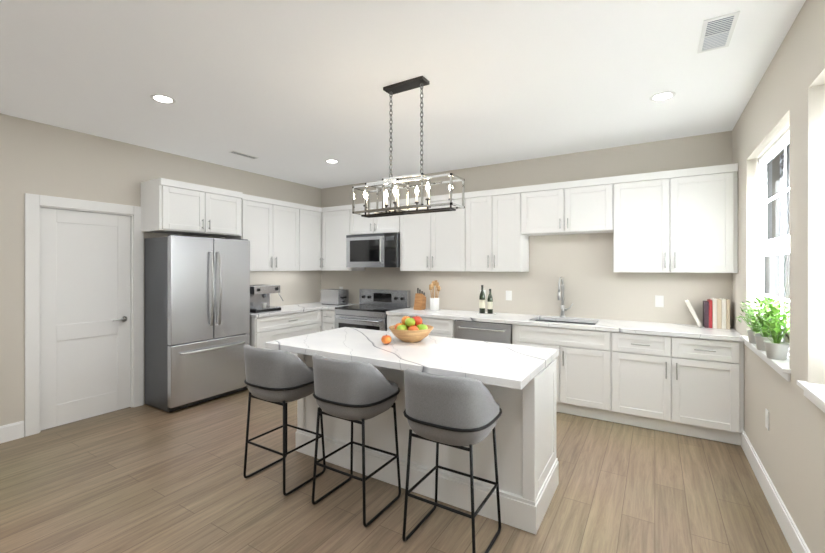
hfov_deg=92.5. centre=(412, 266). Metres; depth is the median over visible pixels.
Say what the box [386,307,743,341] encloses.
countertop
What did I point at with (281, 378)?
stool
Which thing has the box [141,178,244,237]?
upper cabinet
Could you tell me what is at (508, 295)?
switch plate
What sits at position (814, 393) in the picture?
window sill
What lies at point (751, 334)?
plant
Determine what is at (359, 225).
upper cabinet
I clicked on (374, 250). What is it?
microwave
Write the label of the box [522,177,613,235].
upper cabinet
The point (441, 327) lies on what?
base cabinet
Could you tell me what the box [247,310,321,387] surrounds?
base cabinet
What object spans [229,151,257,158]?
ceiling vent
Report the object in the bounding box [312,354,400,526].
stool
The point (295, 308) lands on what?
countertop
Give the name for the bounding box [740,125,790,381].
window
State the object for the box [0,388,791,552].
floor
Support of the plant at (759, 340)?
on the window at (774, 221)
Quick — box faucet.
[558,277,572,316]
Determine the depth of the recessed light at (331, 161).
4.87 m
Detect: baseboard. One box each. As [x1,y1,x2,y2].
[0,421,23,443]
[741,431,810,552]
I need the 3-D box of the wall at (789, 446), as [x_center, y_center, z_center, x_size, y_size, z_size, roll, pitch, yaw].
[1.307,0.095,0.735,0.200,2.800,7.020,0,0,32]
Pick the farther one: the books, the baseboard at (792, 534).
the books
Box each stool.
[243,345,325,495]
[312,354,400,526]
[402,368,501,552]
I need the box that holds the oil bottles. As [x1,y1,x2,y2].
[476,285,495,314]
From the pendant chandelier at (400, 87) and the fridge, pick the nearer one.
the pendant chandelier at (400, 87)
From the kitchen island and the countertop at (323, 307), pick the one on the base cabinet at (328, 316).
the countertop at (323, 307)
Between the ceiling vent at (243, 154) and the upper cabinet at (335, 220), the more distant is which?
the upper cabinet at (335, 220)
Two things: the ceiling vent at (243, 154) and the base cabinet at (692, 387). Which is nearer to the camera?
the base cabinet at (692, 387)
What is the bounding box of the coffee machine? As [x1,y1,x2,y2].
[250,285,282,312]
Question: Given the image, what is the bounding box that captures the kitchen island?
[296,353,558,533]
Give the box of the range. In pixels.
[335,289,409,330]
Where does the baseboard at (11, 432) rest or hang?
attached to the wall at (37, 158)
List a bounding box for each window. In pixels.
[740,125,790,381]
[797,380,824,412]
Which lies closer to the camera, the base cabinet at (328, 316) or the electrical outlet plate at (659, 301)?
the electrical outlet plate at (659, 301)
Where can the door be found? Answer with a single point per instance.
(85, 315)
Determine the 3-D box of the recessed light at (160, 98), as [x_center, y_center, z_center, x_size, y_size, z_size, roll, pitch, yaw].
[-1.933,-1.302,3.063,0.170,0.005,0.170,0,0,32]
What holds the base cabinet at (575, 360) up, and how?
on the floor
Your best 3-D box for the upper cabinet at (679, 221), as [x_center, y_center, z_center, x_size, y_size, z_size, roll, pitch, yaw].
[2.542,-0.429,3.888,0.986,0.968,0.348,0,0,32]
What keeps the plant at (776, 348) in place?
on the window at (774, 221)
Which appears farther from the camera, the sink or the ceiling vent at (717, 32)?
the sink
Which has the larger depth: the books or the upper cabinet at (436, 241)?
the upper cabinet at (436, 241)
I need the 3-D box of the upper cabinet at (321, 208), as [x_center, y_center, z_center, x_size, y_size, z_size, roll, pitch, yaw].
[-1.481,-0.429,6.313,0.348,0.968,0.421,0,0,32]
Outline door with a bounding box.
[41,208,129,429]
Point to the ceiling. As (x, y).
(291, 90)
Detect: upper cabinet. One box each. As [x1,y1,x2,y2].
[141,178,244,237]
[225,194,304,270]
[305,206,320,269]
[321,208,322,269]
[322,205,364,270]
[350,200,397,234]
[398,192,469,270]
[470,187,529,271]
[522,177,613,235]
[610,163,737,272]
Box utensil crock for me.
[429,280,440,310]
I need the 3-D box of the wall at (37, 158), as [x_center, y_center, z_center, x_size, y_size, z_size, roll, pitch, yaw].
[-3.419,0.095,3.635,0.150,2.800,7.020,0,0,32]
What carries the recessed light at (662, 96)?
in the ceiling
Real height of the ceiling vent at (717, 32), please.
0.010 m
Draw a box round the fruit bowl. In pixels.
[389,316,432,341]
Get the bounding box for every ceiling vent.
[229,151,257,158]
[697,11,739,53]
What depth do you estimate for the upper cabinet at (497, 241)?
4.64 m
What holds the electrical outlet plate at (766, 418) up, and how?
attached to the wall at (789, 446)
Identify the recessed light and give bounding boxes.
[150,94,175,103]
[325,159,338,162]
[650,91,675,100]
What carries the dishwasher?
on the floor
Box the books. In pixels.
[685,298,729,328]
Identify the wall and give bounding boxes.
[0,113,320,435]
[321,131,731,326]
[732,0,824,552]
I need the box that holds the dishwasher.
[454,320,511,343]
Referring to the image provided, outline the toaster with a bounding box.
[321,289,348,305]
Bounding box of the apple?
[381,334,391,343]
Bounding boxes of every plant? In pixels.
[736,298,768,343]
[745,297,780,350]
[752,297,789,359]
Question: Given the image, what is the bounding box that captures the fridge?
[145,234,249,411]
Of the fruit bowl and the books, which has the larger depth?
the books
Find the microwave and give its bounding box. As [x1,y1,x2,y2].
[346,233,399,266]
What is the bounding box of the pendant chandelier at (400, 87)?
[352,76,464,217]
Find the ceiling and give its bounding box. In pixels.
[0,0,805,188]
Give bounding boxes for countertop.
[250,302,333,317]
[265,327,558,389]
[322,303,356,309]
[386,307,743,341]
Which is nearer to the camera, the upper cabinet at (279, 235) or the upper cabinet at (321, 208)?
the upper cabinet at (279, 235)
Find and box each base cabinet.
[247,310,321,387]
[322,310,334,330]
[387,314,453,337]
[522,338,593,417]
[594,330,743,444]
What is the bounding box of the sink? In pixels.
[535,320,594,324]
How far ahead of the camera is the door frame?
3.57 m
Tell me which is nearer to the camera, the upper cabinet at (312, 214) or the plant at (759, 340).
the plant at (759, 340)
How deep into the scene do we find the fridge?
4.23 m
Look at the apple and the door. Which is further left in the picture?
the door
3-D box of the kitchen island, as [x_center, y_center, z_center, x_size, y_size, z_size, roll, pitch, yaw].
[0.043,1.059,2.991,1.925,0.872,0.664,0,0,32]
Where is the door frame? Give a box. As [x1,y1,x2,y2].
[25,193,143,436]
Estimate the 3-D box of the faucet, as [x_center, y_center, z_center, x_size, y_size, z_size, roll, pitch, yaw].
[1.709,0.341,4.426,0.145,0.467,0.237,0,0,32]
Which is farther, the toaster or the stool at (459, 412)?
the toaster
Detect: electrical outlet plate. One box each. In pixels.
[655,295,663,306]
[765,408,768,430]
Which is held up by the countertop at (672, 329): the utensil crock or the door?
the utensil crock
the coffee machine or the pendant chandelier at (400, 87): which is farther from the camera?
the coffee machine
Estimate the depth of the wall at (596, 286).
4.54 m
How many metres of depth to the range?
5.52 m
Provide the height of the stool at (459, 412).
0.954 m
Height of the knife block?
0.290 m
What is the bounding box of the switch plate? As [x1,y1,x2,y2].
[506,291,511,300]
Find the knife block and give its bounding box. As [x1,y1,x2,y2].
[414,288,425,309]
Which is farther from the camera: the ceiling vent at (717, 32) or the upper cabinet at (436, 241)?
the upper cabinet at (436, 241)
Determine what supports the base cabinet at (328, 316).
on the floor

